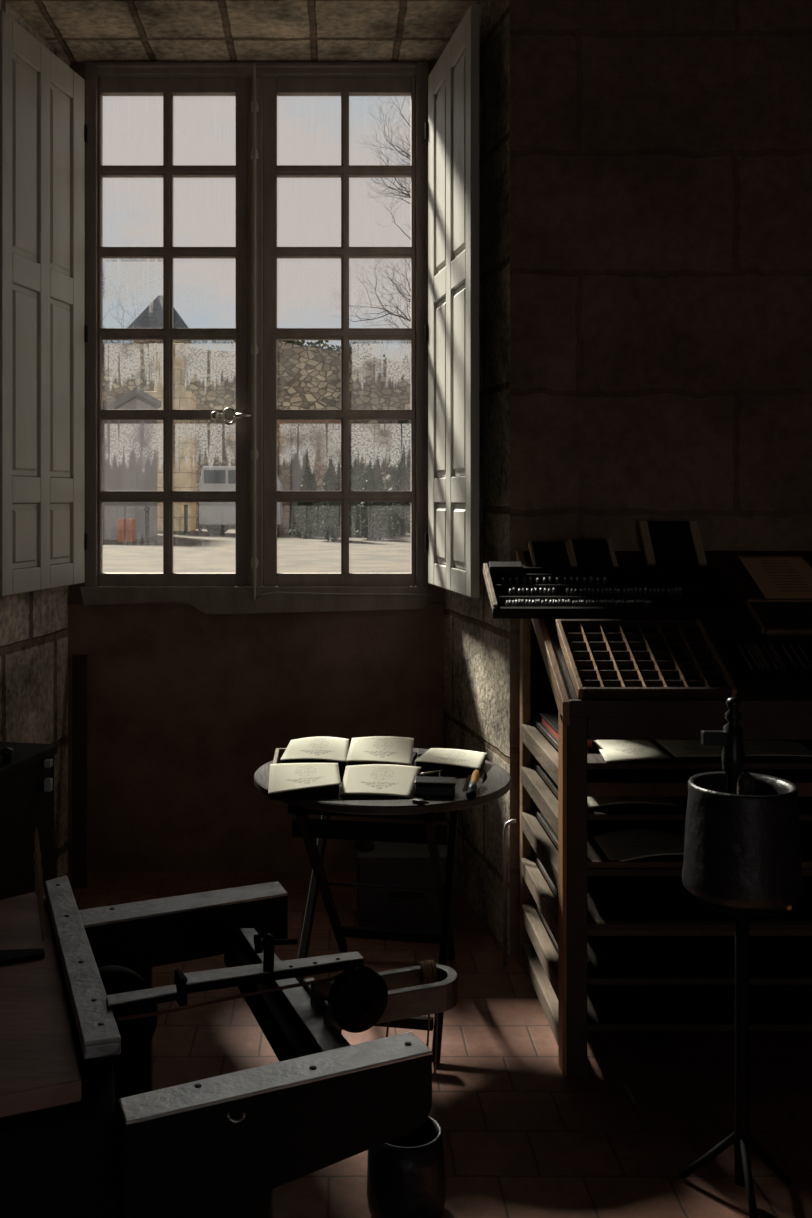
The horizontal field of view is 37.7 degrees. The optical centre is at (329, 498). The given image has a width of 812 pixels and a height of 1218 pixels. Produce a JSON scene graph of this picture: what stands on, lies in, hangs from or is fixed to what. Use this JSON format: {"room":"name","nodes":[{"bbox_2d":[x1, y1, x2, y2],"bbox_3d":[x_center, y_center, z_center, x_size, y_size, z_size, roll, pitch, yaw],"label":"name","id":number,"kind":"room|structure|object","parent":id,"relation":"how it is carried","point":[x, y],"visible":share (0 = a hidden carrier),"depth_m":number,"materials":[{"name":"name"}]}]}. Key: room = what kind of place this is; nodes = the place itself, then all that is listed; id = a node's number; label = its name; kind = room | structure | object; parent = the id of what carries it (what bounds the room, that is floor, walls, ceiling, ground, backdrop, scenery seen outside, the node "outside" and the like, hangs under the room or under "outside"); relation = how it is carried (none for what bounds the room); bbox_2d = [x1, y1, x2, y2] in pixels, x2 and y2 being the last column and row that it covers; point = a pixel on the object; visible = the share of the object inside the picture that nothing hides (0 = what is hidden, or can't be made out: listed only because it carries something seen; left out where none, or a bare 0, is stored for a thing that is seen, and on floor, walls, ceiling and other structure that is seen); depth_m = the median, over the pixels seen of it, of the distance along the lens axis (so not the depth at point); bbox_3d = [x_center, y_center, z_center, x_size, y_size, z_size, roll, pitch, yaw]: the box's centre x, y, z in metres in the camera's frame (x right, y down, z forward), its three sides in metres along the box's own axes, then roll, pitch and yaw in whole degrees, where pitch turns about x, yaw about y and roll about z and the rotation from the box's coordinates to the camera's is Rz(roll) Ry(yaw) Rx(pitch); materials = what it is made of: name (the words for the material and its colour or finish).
{"room":"print shop","nodes":[
{"label":"print shop","id":0,"kind":"room"},
{"bbox_2d":[0,0,69,878],"bbox_3d":[-2.362,-0.500,4.695,2.476,4.200,1.090,0,0,0],"label":"wall","id":1,"kind":"structure","parent":0,"point":[34,624],"depth_m":4.79,"materials":[{"name":"stone"}]},
{"bbox_2d":[70,65,84,602],"bbox_3d":[-1.087,-0.713,5.175,0.074,2.325,0.130,0,0,0],"label":"trim","id":2,"kind":"structure","parent":1,"relation":"attached to","point":[75,594],"depth_m":5.11,"materials":[{"name":"brown paint"}]},
{"bbox_2d":[5,0,484,64],"bbox_3d":[-0.320,-2.237,4.695,1.900,0.725,1.090,0,0,0],"label":"ceiling","id":3,"kind":"structure","parent":0,"point":[80,31],"depth_m":4.71,"materials":[{"name":"stone"}]},
{"bbox_2d":[68,603,443,871],"bbox_3d":[-0.318,1.025,5.160,1.613,1.150,0.160,0,0,0],"label":"wall","id":4,"kind":"structure","parent":0,"point":[185,705],"depth_m":5.08,"materials":[{"name":"brown paint"}]},
{"bbox_2d":[0,10,87,596],"bbox_3d":[-1.129,-0.712,4.668,0.045,2.133,0.746,0,0,13],"label":"window shutter","id":5,"kind":"object","parent":4,"relation":"attached to","point":[44,131],"visible":1,"depth_m":4.61,"materials":[{"name":"grey paint"}]},
{"bbox_2d":[79,61,427,614],"bbox_3d":[-0.325,-0.690,5.086,1.489,2.370,0.168,0,0,0],"label":"window","id":6,"kind":"structure","parent":4,"relation":"in","point":[256,86],"depth_m":5.09,"materials":[{"name":"beige paint"}]},
{"bbox_2d":[425,4,478,597],"bbox_3d":[0.474,-0.712,4.622,0.045,2.133,0.746,0,0,-8],"label":"window shutter","id":7,"kind":"object","parent":4,"relation":"attached to","point":[452,126],"visible":1,"depth_m":4.54,"materials":[{"name":"grey paint"}]},
{"bbox_2d":[64,872,811,1217],"bbox_3d":[-0.600,1.660,1.120,6.000,0.120,8.240,0,0,0],"label":"floor","id":8,"kind":"structure","parent":0,"point":[523,1138],"depth_m":3.22,"materials":[{"name":"ceramic"}]},
{"bbox_2d":[0,741,57,901],"bbox_3d":[-1.014,1.107,3.032,0.566,0.986,0.359,0,0,13],"label":"cabinet","id":9,"kind":"object","parent":8,"relation":"on","point":[26,769],"visible":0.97,"depth_m":2.98,"materials":[{"name":"brown wood"}]},
{"bbox_2d":[72,655,86,888],"bbox_3d":[-1.050,1.133,4.968,0.062,0.933,0.229,0,0,-12],"label":"plank","id":10,"kind":"object","parent":8,"relation":"on","point":[79,662],"visible":1,"depth_m":4.96,"materials":[{"name":"brown wood"}]},
{"bbox_2d":[0,875,457,1217],"bbox_3d":[-0.286,1.204,2.320,0.972,0.792,1.174,0,0,-17],"label":"press","id":11,"kind":"object","parent":8,"relation":"on","point":[85,1132],"visible":1,"depth_m":1.93,"materials":[{"name":"brown wood"}]},
{"bbox_2d":[33,827,43,939],"bbox_3d":[-0.608,0.801,2.467,0.023,0.235,0.005,0,0,0],"label":"quill","id":12,"kind":"object","parent":11,"relation":"on","point":[38,870],"visible":1,"depth_m":2.47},
{"bbox_2d":[254,747,510,1062],"bbox_3d":[0.167,1.240,3.772,0.820,0.719,0.876,0,0,0],"label":"round table","id":13,"kind":"object","parent":8,"relation":"on","point":[497,784],"visible":0.56,"depth_m":3.56,"materials":[{"name":"brown wood"}]},
{"bbox_2d":[273,748,285,763],"bbox_3d":[-0.084,0.863,3.898,0.200,0.035,0.237,0,0,0],"label":"picture frame","id":14,"kind":"object","parent":13,"relation":"on","point":[279,752],"visible":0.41,"depth_m":3.96,"materials":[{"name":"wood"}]},
{"bbox_2d":[270,785,338,799],"bbox_3d":[-0.076,0.850,3.558,0.207,0.060,0.194,0,0,0],"label":"block","id":15,"kind":"object","parent":13,"relation":"on","point":[326,791],"visible":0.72,"depth_m":3.49,"materials":[{"name":"brown wood"}]},
{"bbox_2d":[268,763,340,793],"bbox_3d":[-0.076,0.839,3.558,0.218,0.047,0.205,0,0,0],"label":"printed sheet","id":16,"kind":"object","parent":15,"relation":"on","point":[284,777],"visible":1,"depth_m":3.56,"materials":[{"name":"paper"}]},
{"bbox_2d":[282,759,346,776],"bbox_3d":[-0.047,0.845,3.862,0.211,0.069,0.223,0,0,0],"label":"block","id":17,"kind":"object","parent":13,"relation":"on","point":[342,765],"visible":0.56,"depth_m":3.75,"materials":[{"name":"brown wood"}]},
{"bbox_2d":[280,737,348,761],"bbox_3d":[-0.047,0.816,3.863,0.222,0.035,0.235,0,0,0],"label":"printed sheet","id":18,"kind":"object","parent":17,"relation":"on","point":[316,748],"visible":1,"depth_m":3.85,"materials":[{"name":"paper"}]},
{"bbox_2d":[348,761,411,765],"bbox_3d":[0.166,0.843,3.853,0.197,0.074,0.243,0,0,5],"label":"block","id":19,"kind":"object","parent":13,"relation":"on","point":[350,763],"visible":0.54,"depth_m":3.74,"materials":[{"name":"brown wood"}]},
{"bbox_2d":[346,736,413,764],"bbox_3d":[0.166,0.818,3.853,0.208,0.043,0.256,0,0,5],"label":"printed sheet","id":20,"kind":"object","parent":19,"relation":"on","point":[385,749],"visible":1,"depth_m":3.85,"materials":[{"name":"paper"}]},
{"bbox_2d":[342,774,418,797],"bbox_3d":[0.155,0.855,3.572,0.239,0.051,0.185,0,0,0],"label":"block","id":21,"kind":"object","parent":13,"relation":"on","point":[343,795],"visible":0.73,"depth_m":3.48,"materials":[{"name":"brown wood"}]},
{"bbox_2d":[340,764,420,796],"bbox_3d":[0.156,0.849,3.573,0.253,0.054,0.195,0,0,0],"label":"printed sheet","id":22,"kind":"object","parent":21,"relation":"on","point":[373,779],"visible":0.99,"depth_m":3.57,"materials":[{"name":"paper"}]},
{"bbox_2d":[412,799,428,803],"bbox_3d":[0.262,0.874,3.415,0.050,0.012,0.012,0,0,27],"label":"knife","id":23,"kind":"object","parent":13,"relation":"on","point":[416,801],"visible":1,"depth_m":3.41,"materials":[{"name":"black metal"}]},
{"bbox_2d":[417,749,428,756],"bbox_3d":[0.352,0.874,4.070,0.104,0.012,0.080,0,0,0],"label":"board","id":24,"kind":"object","parent":13,"relation":"on","point":[420,752],"visible":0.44,"depth_m":4.07,"materials":[{"name":"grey wood"}]},
{"bbox_2d":[419,771,439,776],"bbox_3d":[0.309,0.870,3.698,0.070,0.020,0.090,0,0,6],"label":"tray","id":25,"kind":"object","parent":13,"relation":"on","point":[436,774],"visible":0.23,"depth_m":3.74,"materials":[{"name":"black metal"}]},
{"bbox_2d":[420,770,441,775],"bbox_3d":[0.317,0.856,3.702,0.089,0.010,0.010,0,0,-38],"label":"burin","id":26,"kind":"object","parent":25,"relation":"on","point":[430,772],"visible":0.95,"depth_m":3.69,"materials":[{"name":"silver metal"}]},
{"bbox_2d":[414,776,455,796],"bbox_3d":[0.314,0.858,3.531,0.124,0.044,0.076,0,0,7],"label":"tin box","id":27,"kind":"object","parent":13,"relation":"on","point":[424,785],"visible":1,"depth_m":3.50,"materials":[{"name":"black metal"}]},
{"bbox_2d":[416,759,484,774],"bbox_3d":[0.397,0.859,3.870,0.243,0.041,0.190,0,0,0],"label":"block","id":28,"kind":"object","parent":13,"relation":"on","point":[446,769],"visible":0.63,"depth_m":3.78,"materials":[{"name":"brown wood"}]},
{"bbox_2d":[415,748,486,768],"bbox_3d":[0.396,0.848,3.870,0.257,0.026,0.200,0,0,0],"label":"printed sheet","id":29,"kind":"object","parent":28,"relation":"on","point":[456,757],"visible":1,"depth_m":3.86,"materials":[{"name":"paper"}]},
{"bbox_2d":[466,770,479,800],"bbox_3d":[0.430,0.860,3.561,0.031,0.047,0.215,0,0,11],"label":"brush","id":30,"kind":"object","parent":13,"relation":"on","point":[471,792],"visible":1,"depth_m":3.51,"materials":[{"name":"orange wood"}]},
{"bbox_2d":[354,840,455,932],"bbox_3d":[0.280,1.458,4.495,0.370,0.285,0.351,0,0,0],"label":"crate","id":31,"kind":"object","parent":8,"relation":"on","point":[397,864],"visible":0.56,"depth_m":4.36,"materials":[{"name":"brown wood"}]},
{"bbox_2d":[367,1115,444,1217],"bbox_3d":[0.171,1.488,2.660,0.177,0.225,0.177,0,0,0],"label":"bucket","id":32,"kind":"object","parent":8,"relation":"on","point":[406,1173],"visible":0.68,"depth_m":2.59,"materials":[{"name":"black metal"}]},
{"bbox_2d":[503,819,515,965],"bbox_3d":[0.616,1.349,4.060,0.045,0.502,0.014,0,0,0],"label":"rod","id":33,"kind":"object","parent":8,"relation":"on","point":[511,821],"visible":1,"depth_m":4.05,"materials":[{"name":"grey metal"}]},
{"bbox_2d":[516,548,811,1075],"bbox_3d":[1.298,0.885,3.692,1.305,1.430,0.835,0,0,0],"label":"cabinet","id":34,"kind":"object","parent":8,"relation":"on","point":[606,944],"visible":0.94,"depth_m":3.42,"materials":[{"name":"brown wood"}]},
{"bbox_2d":[528,541,572,566],"bbox_3d":[0.751,0.190,4.034,0.135,0.089,0.116,0,0,0],"label":"plate","id":35,"kind":"object","parent":34,"relation":"on","point":[543,554],"visible":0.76,"depth_m":4.03,"materials":[{"name":"black metal"}]},
{"bbox_2d":[540,713,595,749],"bbox_3d":[0.743,0.728,3.720,0.094,0.034,0.420,0,0,0],"label":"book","id":36,"kind":"object","parent":34,"relation":"on","point":[549,722],"visible":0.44,"depth_m":3.78,"materials":[{"name":"red paper"}]},
{"bbox_2d":[567,539,617,566],"bbox_3d":[0.890,0.188,4.021,0.151,0.102,0.112,0,0,0],"label":"plate","id":37,"kind":"object","parent":34,"relation":"on","point":[583,553],"visible":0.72,"depth_m":4.02,"materials":[{"name":"black metal"}]},
{"bbox_2d":[483,562,744,618],"bbox_3d":[0.895,0.289,3.798,0.780,0.165,0.273,0,0,0],"label":"tray","id":38,"kind":"object","parent":34,"relation":"on","point":[707,593],"visible":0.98,"depth_m":3.81,"materials":[{"name":"brown wood"}]},
{"bbox_2d":[594,740,669,761],"bbox_3d":[0.874,0.735,3.503,0.201,0.007,0.370,0,0,0],"label":"printed sheet","id":39,"kind":"object","parent":34,"relation":"on","point":[611,750],"visible":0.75,"depth_m":3.46,"materials":[{"name":"paper"}]},
{"bbox_2d":[587,797,677,807],"bbox_3d":[0.870,0.873,3.502,0.260,0.021,0.235,0,0,0],"label":"printed sheet","id":40,"kind":"object","parent":34,"relation":"on","point":[591,801],"visible":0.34,"depth_m":3.42,"materials":[{"name":"paper"}]},
{"bbox_2d":[593,828,684,861],"bbox_3d":[0.960,1.017,3.480,0.320,0.039,0.240,0,0,0],"label":"printed sheet","id":41,"kind":"object","parent":34,"relation":"on","point":[627,844],"visible":0.81,"depth_m":3.48,"materials":[{"name":"paper"}]},
{"bbox_2d":[555,619,736,699],"bbox_3d":[0.910,0.467,3.461,0.440,0.198,0.356,0,0,0],"label":"case","id":42,"kind":"object","parent":34,"relation":"on","point":[605,659],"visible":0.95,"depth_m":3.44,"materials":[{"name":"brown wood"}]},
{"bbox_2d":[532,895,811,984],"bbox_3d":[1.306,1.366,3.705,1.228,0.018,0.710,0,0,0],"label":"shelf","id":43,"kind":"object","parent":34,"relation":"attached to","point":[611,960],"depth_m":3.49,"materials":[{"name":"brown wood"}]},
{"bbox_2d":[532,850,811,929],"bbox_3d":[1.306,1.211,3.705,1.228,0.018,0.710,0,0,0],"label":"shelf","id":44,"kind":"object","parent":34,"relation":"attached to","point":[613,902],"depth_m":3.48,"materials":[{"name":"brown wood"}]},
{"bbox_2d":[532,804,811,874],"bbox_3d":[1.306,1.056,3.705,1.228,0.018,0.710,0,0,0],"label":"shelf","id":45,"kind":"object","parent":34,"relation":"attached to","point":[598,863],"depth_m":3.55,"materials":[{"name":"brown wood"}]},
{"bbox_2d":[532,759,811,819],"bbox_3d":[1.306,0.901,3.705,1.228,0.018,0.710,0,0,0],"label":"shelf","id":46,"kind":"object","parent":34,"relation":"attached to","point":[625,811],"depth_m":3.75,"materials":[{"name":"brown wood"}]},
{"bbox_2d":[532,717,811,768],"bbox_3d":[1.306,0.756,3.705,1.228,0.018,0.710,0,0,0],"label":"shelf","id":47,"kind":"object","parent":34,"relation":"attached to","point":[595,760],"depth_m":3.37,"materials":[{"name":"brown wood"}]},
{"bbox_2d":[638,521,706,565],"bbox_3d":[1.171,0.151,4.051,0.199,0.151,0.125,0,0,0],"label":"plate","id":48,"kind":"object","parent":34,"relation":"on","point":[665,543],"visible":1,"depth_m":4.05,"materials":[{"name":"black metal"}]},
{"bbox_2d":[547,933,811,1030],"bbox_3d":[1.306,1.496,3.705,1.228,0.018,0.710,0,0,0],"label":"shelf","id":49,"kind":"object","parent":34,"relation":"attached to","point":[609,1007],"depth_m":3.46,"materials":[{"name":"brown wood"}]},
{"bbox_2d":[656,740,722,756],"bbox_3d":[1.099,0.735,3.519,0.222,0.007,0.274,0,0,0],"label":"printed sheet","id":50,"kind":"object","parent":34,"relation":"on","point":[678,748],"visible":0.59,"depth_m":3.48,"materials":[{"name":"paper"}]},
{"bbox_2d":[587,920,811,935],"bbox_3d":[1.295,1.220,3.370,1.150,0.040,0.020,0,0,0],"label":"shelf","id":51,"kind":"object","parent":34,"relation":"attached to","point":[594,927],"depth_m":3.36,"materials":[{"name":"brown wood"}]},
{"bbox_2d":[587,860,811,875],"bbox_3d":[1.295,1.050,3.370,1.150,0.040,0.020,0,0,0],"label":"shelf","id":52,"kind":"object","parent":34,"relation":"attached to","point":[594,867],"depth_m":3.36,"materials":[{"name":"brown wood"}]},
{"bbox_2d":[587,781,811,796],"bbox_3d":[1.295,0.825,3.370,1.150,0.040,0.020,0,0,0],"label":"shelf","id":53,"kind":"object","parent":34,"relation":"attached to","point":[594,788],"depth_m":3.36,"materials":[{"name":"brown wood"}]},
{"bbox_2d":[721,636,811,686],"bbox_3d":[1.440,0.474,3.465,0.520,0.120,0.225,0,0,0],"label":"tray","id":54,"kind":"object","parent":34,"relation":"on","point":[790,677],"visible":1,"depth_m":3.47,"materials":[{"name":"brown wood"}]},
{"bbox_2d":[745,644,759,670],"bbox_3d":[1.242,0.465,3.483,0.003,0.064,0.121,0,0,0],"label":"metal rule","id":55,"kind":"object","parent":54,"relation":"in","point":[746,647],"visible":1,"depth_m":3.48,"materials":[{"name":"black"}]},
{"bbox_2d":[749,644,763,670],"bbox_3d":[1.254,0.465,3.483,0.003,0.064,0.121,0,0,0],"label":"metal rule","id":56,"kind":"object","parent":54,"relation":"in","point":[750,646],"visible":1,"depth_m":3.48,"materials":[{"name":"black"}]},
{"bbox_2d":[752,644,767,670],"bbox_3d":[1.264,0.465,3.483,0.003,0.064,0.121,0,0,0],"label":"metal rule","id":57,"kind":"object","parent":54,"relation":"in","point":[753,646],"visible":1,"depth_m":3.48,"materials":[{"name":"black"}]},
{"bbox_2d":[755,644,770,670],"bbox_3d":[1.272,0.465,3.483,0.003,0.064,0.121,0,0,0],"label":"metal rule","id":58,"kind":"object","parent":54,"relation":"in","point":[756,646],"visible":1,"depth_m":3.48,"materials":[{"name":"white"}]},
{"bbox_2d":[762,644,777,670],"bbox_3d":[1.294,0.465,3.483,0.003,0.064,0.121,0,0,0],"label":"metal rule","id":59,"kind":"object","parent":54,"relation":"in","point":[763,646],"visible":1,"depth_m":3.48,"materials":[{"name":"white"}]},
{"bbox_2d":[767,644,782,670],"bbox_3d":[1.308,0.465,3.483,0.003,0.064,0.121,0,0,0],"label":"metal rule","id":60,"kind":"object","parent":54,"relation":"in","point":[768,646],"visible":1,"depth_m":3.48,"materials":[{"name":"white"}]},
{"bbox_2d":[770,644,785,670],"bbox_3d":[1.318,0.465,3.483,0.003,0.064,0.121,0,0,0],"label":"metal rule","id":61,"kind":"object","parent":54,"relation":"in","point":[771,646],"visible":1,"depth_m":3.48,"materials":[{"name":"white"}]},
{"bbox_2d":[781,644,796,670],"bbox_3d":[1.350,0.465,3.483,0.003,0.064,0.121,0,0,0],"label":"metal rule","id":62,"kind":"object","parent":54,"relation":"in","point":[782,646],"visible":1,"depth_m":3.48,"materials":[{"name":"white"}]},
{"bbox_2d":[789,644,805,670],"bbox_3d":[1.375,0.465,3.483,0.003,0.064,0.121,0,0,0],"label":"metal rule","id":63,"kind":"object","parent":54,"relation":"in","point":[790,645],"visible":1,"depth_m":3.48,"materials":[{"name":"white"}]},
{"bbox_2d":[738,556,811,597],"bbox_3d":[1.515,0.257,3.930,0.231,0.125,0.260,0,0,0],"label":"printed sheet","id":64,"kind":"object","parent":34,"relation":"on","point":[775,576],"visible":1,"depth_m":3.94,"materials":[{"name":"paper"}]},
{"bbox_2d":[743,740,811,756],"bbox_3d":[1.295,0.736,3.505,0.250,0.005,0.230,0,0,0],"label":"printed sheet","id":65,"kind":"object","parent":34,"relation":"on","point":[750,747],"visible":0.77,"depth_m":3.48,"materials":[{"name":"paper"}]},
{"bbox_2d":[744,599,811,635],"bbox_3d":[1.449,0.367,3.693,0.262,0.099,0.182,0,0,0],"label":"plate","id":66,"kind":"object","parent":34,"relation":"on","point":[772,617],"visible":1,"depth_m":3.69,"materials":[{"name":"black metal"}]},
{"bbox_2d":[679,898,792,1217],"bbox_3d":[0.948,1.248,2.680,0.255,0.697,0.250,0,0,0],"label":"stand","id":67,"kind":"object","parent":8,"relation":"on","point":[741,1136],"visible":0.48,"depth_m":2.69,"materials":[{"name":"black metal"}]},
{"bbox_2d":[682,771,803,910],"bbox_3d":[0.940,0.773,2.700,0.263,0.251,0.263,0,0,19],"label":"pot","id":68,"kind":"object","parent":67,"relation":"on","point":[742,852],"visible":0.98,"depth_m":2.60,"materials":[{"name":"metal"}]},
{"bbox_2d":[701,697,744,793],"bbox_3d":[0.913,0.669,2.750,0.098,0.419,0.052,0,0,0],"label":"spindle","id":69,"kind":"object","parent":68,"relation":"in","point":[730,737],"visible":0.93,"depth_m":2.74,"materials":[{"name":"black metal"}]},
{"bbox_2d":[737,772,754,794],"bbox_3d":[0.935,0.749,2.688,0.037,0.262,0.070,0,0,-15],"label":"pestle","id":70,"kind":"object","parent":68,"relation":"in","point":[745,781],"visible":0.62,"depth_m":2.66,"materials":[{"name":"brown wood"}]},
{"bbox_2d":[443,0,811,954],"bbox_3d":[1.444,-0.500,4.695,1.911,4.200,1.090,0,0,0],"label":"wall","id":71,"kind":"structure","parent":0,"point":[645,166],"depth_m":4.15,"materials":[{"name":"stone"}]},
{"bbox_2d":[428,65,442,602],"bbox_3d":[0.455,-0.713,5.175,0.069,2.325,0.130,0,0,0],"label":"trim","id":72,"kind":"structure","parent":71,"relation":"attached to","point":[437,592],"depth_m":5.11,"materials":[{"name":"brown paint"}]},
{"label":"outside","id":73,"kind":"structure","parent":0,"visible":0},
{"bbox_2d":[103,524,410,572],"bbox_3d":[0.000,1.250,67.745,160.000,0.300,124.510,0,0,0],"label":"ground","id":74,"kind":"structure","parent":73,"point":[193,552],"depth_m":23.46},
{"bbox_2d":[117,519,125,542],"bbox_3d":[-5.283,0.800,30.000,0.230,0.600,0.230,0,0,0],"label":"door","id":75,"kind":"structure","parent":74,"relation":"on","point":[121,523],"depth_m":29.91,"materials":[{"name":"red paint"}]},
{"bbox_2d":[126,519,135,542],"bbox_3d":[-5.042,0.800,30.000,0.230,0.600,0.230,0,0,0],"label":"barrel","id":76,"kind":"object","parent":74,"relation":"on","point":[130,522],"visible":1,"depth_m":29.90,"materials":[{"name":"paint"}]},
{"bbox_2d":[103,388,160,539],"bbox_3d":[-6.607,-0.941,34.000,2.901,4.081,4.400,0,0,0],"label":"building","id":77,"kind":"structure","parent":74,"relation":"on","point":[120,477],"depth_m":32.00,"materials":[{"name":"grey"}]},
{"bbox_2d":[143,506,150,542],"bbox_3d":[-4.637,0.635,30.000,0.180,0.930,0.180,0,0,0],"label":"bollard","id":78,"kind":"object","parent":74,"relation":"on","point":[146,509],"visible":1,"depth_m":29.95,"materials":[{"name":"black metal"}]},
{"bbox_2d":[103,280,203,344],"bbox_3d":[-10.249,-5.518,58.694,9.239,13.236,9.069,0,0,30],"label":"bare tree","id":79,"kind":"object","parent":74,"relation":"on","point":[103,280],"visible":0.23,"depth_m":59.38,"materials":[{"name":"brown plant"}]},
{"bbox_2d":[127,296,190,344],"bbox_3d":[-11.655,-6.496,82.500,4.257,15.193,5.000,0,0,0],"label":"tower","id":80,"kind":"structure","parent":74,"relation":"on","point":[155,317],"depth_m":80.55,"materials":[{"name":"stone"}]},
{"bbox_2d":[103,341,235,523],"bbox_3d":[-7.774,-2.920,52.450,8.169,8.039,0.900,0,0,0],"label":"wall","id":81,"kind":"structure","parent":74,"relation":"on","point":[223,396],"depth_m":51.99,"materials":[{"name":"grey stone"}]},
{"bbox_2d":[144,343,195,531],"bbox_3d":[-5.608,-2.068,40.500,1.892,6.336,1.600,0,0,0],"label":"gate pillar","id":82,"kind":"structure","parent":74,"relation":"on","point":[184,477],"depth_m":39.70,"materials":[{"name":"beige stone"}]},
{"bbox_2d":[183,505,188,532],"bbox_3d":[-4.622,0.635,38.000,0.180,0.930,0.180,0,0,0],"label":"bollard","id":83,"kind":"object","parent":74,"relation":"on","point":[185,506],"visible":1,"depth_m":37.95,"materials":[{"name":"black metal"}]},
{"bbox_2d":[197,505,202,532],"bbox_3d":[-4.172,0.635,38.000,0.180,0.930,0.180,0,0,0],"label":"bollard","id":84,"kind":"object","parent":74,"relation":"on","point":[199,525],"visible":0.52,"depth_m":37.97,"materials":[{"name":"black metal"}]},
{"bbox_2d":[199,466,281,534],"bbox_3d":[-2.752,0.048,36.835,2.463,2.103,1.730,0,0,0],"label":"van","id":85,"kind":"object","parent":74,"relation":"on","point":[217,517],"visible":0.52,"depth_m":36.00,"materials":[{"name":"white paint"}]},
{"bbox_2d":[289,505,294,534],"bbox_3d":[-1.171,0.635,36.500,0.180,0.930,0.180,0,0,0],"label":"bollard","id":86,"kind":"object","parent":74,"relation":"on","point":[291,506],"visible":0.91,"depth_m":36.45,"materials":[{"name":"black metal"}]},
{"bbox_2d":[289,466,320,537],"bbox_3d":[-0.610,0.112,33.514,1.103,2.102,1.063,0,0,0],"label":"conifer","id":87,"kind":"object","parent":74,"relation":"on","point":[306,511],"visible":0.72,"depth_m":33.33,"materials":[{"name":"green plant"}]},
{"bbox_2d":[277,420,339,532],"bbox_3d":[-1.075,-0.778,40.000,2.814,3.757,4.400,0,0,0],"label":"outbuilding","id":88,"kind":"structure","parent":74,"relation":"on","point":[290,474],"depth_m":38.00,"materials":[{"name":"beige ceramic"}]},
{"bbox_2d":[232,340,410,526],"bbox_3d":[1.934,-2.879,46.331,11.720,7.958,1.139,0,0,0],"label":"wall","id":89,"kind":"structure","parent":74,"relation":"on","point":[308,378],"depth_m":46.00,"materials":[{"name":"beige stone"}]},
{"bbox_2d":[311,455,355,540],"bbox_3d":[0.096,-0.017,31.011,1.210,2.358,1.104,0,0,0],"label":"conifer","id":90,"kind":"object","parent":74,"relation":"on","point":[329,513],"visible":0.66,"depth_m":30.81,"materials":[{"name":"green plant"}]},
{"bbox_2d":[340,431,369,535],"bbox_3d":[0.626,-0.406,34.974,1.510,3.224,1.570,0,0,0],"label":"conifer","id":91,"kind":"object","parent":74,"relation":"on","point":[355,470],"visible":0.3,"depth_m":34.76,"materials":[{"name":"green plant"}]},
{"bbox_2d":[329,96,410,327],"bbox_3d":[2.112,-3.239,14.771,4.452,8.680,2.900,0,0,0],"label":"bare tree","id":92,"kind":"object","parent":74,"relation":"on","point":[401,148],"visible":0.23,"depth_m":15.13,"materials":[{"name":"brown plant"}]},
{"bbox_2d":[352,451,397,539],"bbox_3d":[1.184,-0.083,32.014,1.188,2.504,1.196,0,0,-36],"label":"conifer","id":93,"kind":"object","parent":74,"relation":"on","point":[374,515],"visible":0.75,"depth_m":31.81,"materials":[{"name":"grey plant"}]},
{"bbox_2d":[354,292,410,358],"bbox_3d":[3.122,-3.959,50.972,8.144,10.119,4.919,0,0,-10],"label":"bare tree","id":94,"kind":"object","parent":74,"relation":"on","point":[391,292],"visible":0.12,"depth_m":50.58,"materials":[{"name":"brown plant"}]},
{"bbox_2d":[384,420,410,534],"bbox_3d":[2.214,-0.731,36.024,1.671,3.662,1.801,0,0,0],"label":"conifer","id":95,"kind":"object","parent":74,"relation":"on","point":[401,473],"visible":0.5,"depth_m":35.80,"materials":[{"name":"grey plant"}]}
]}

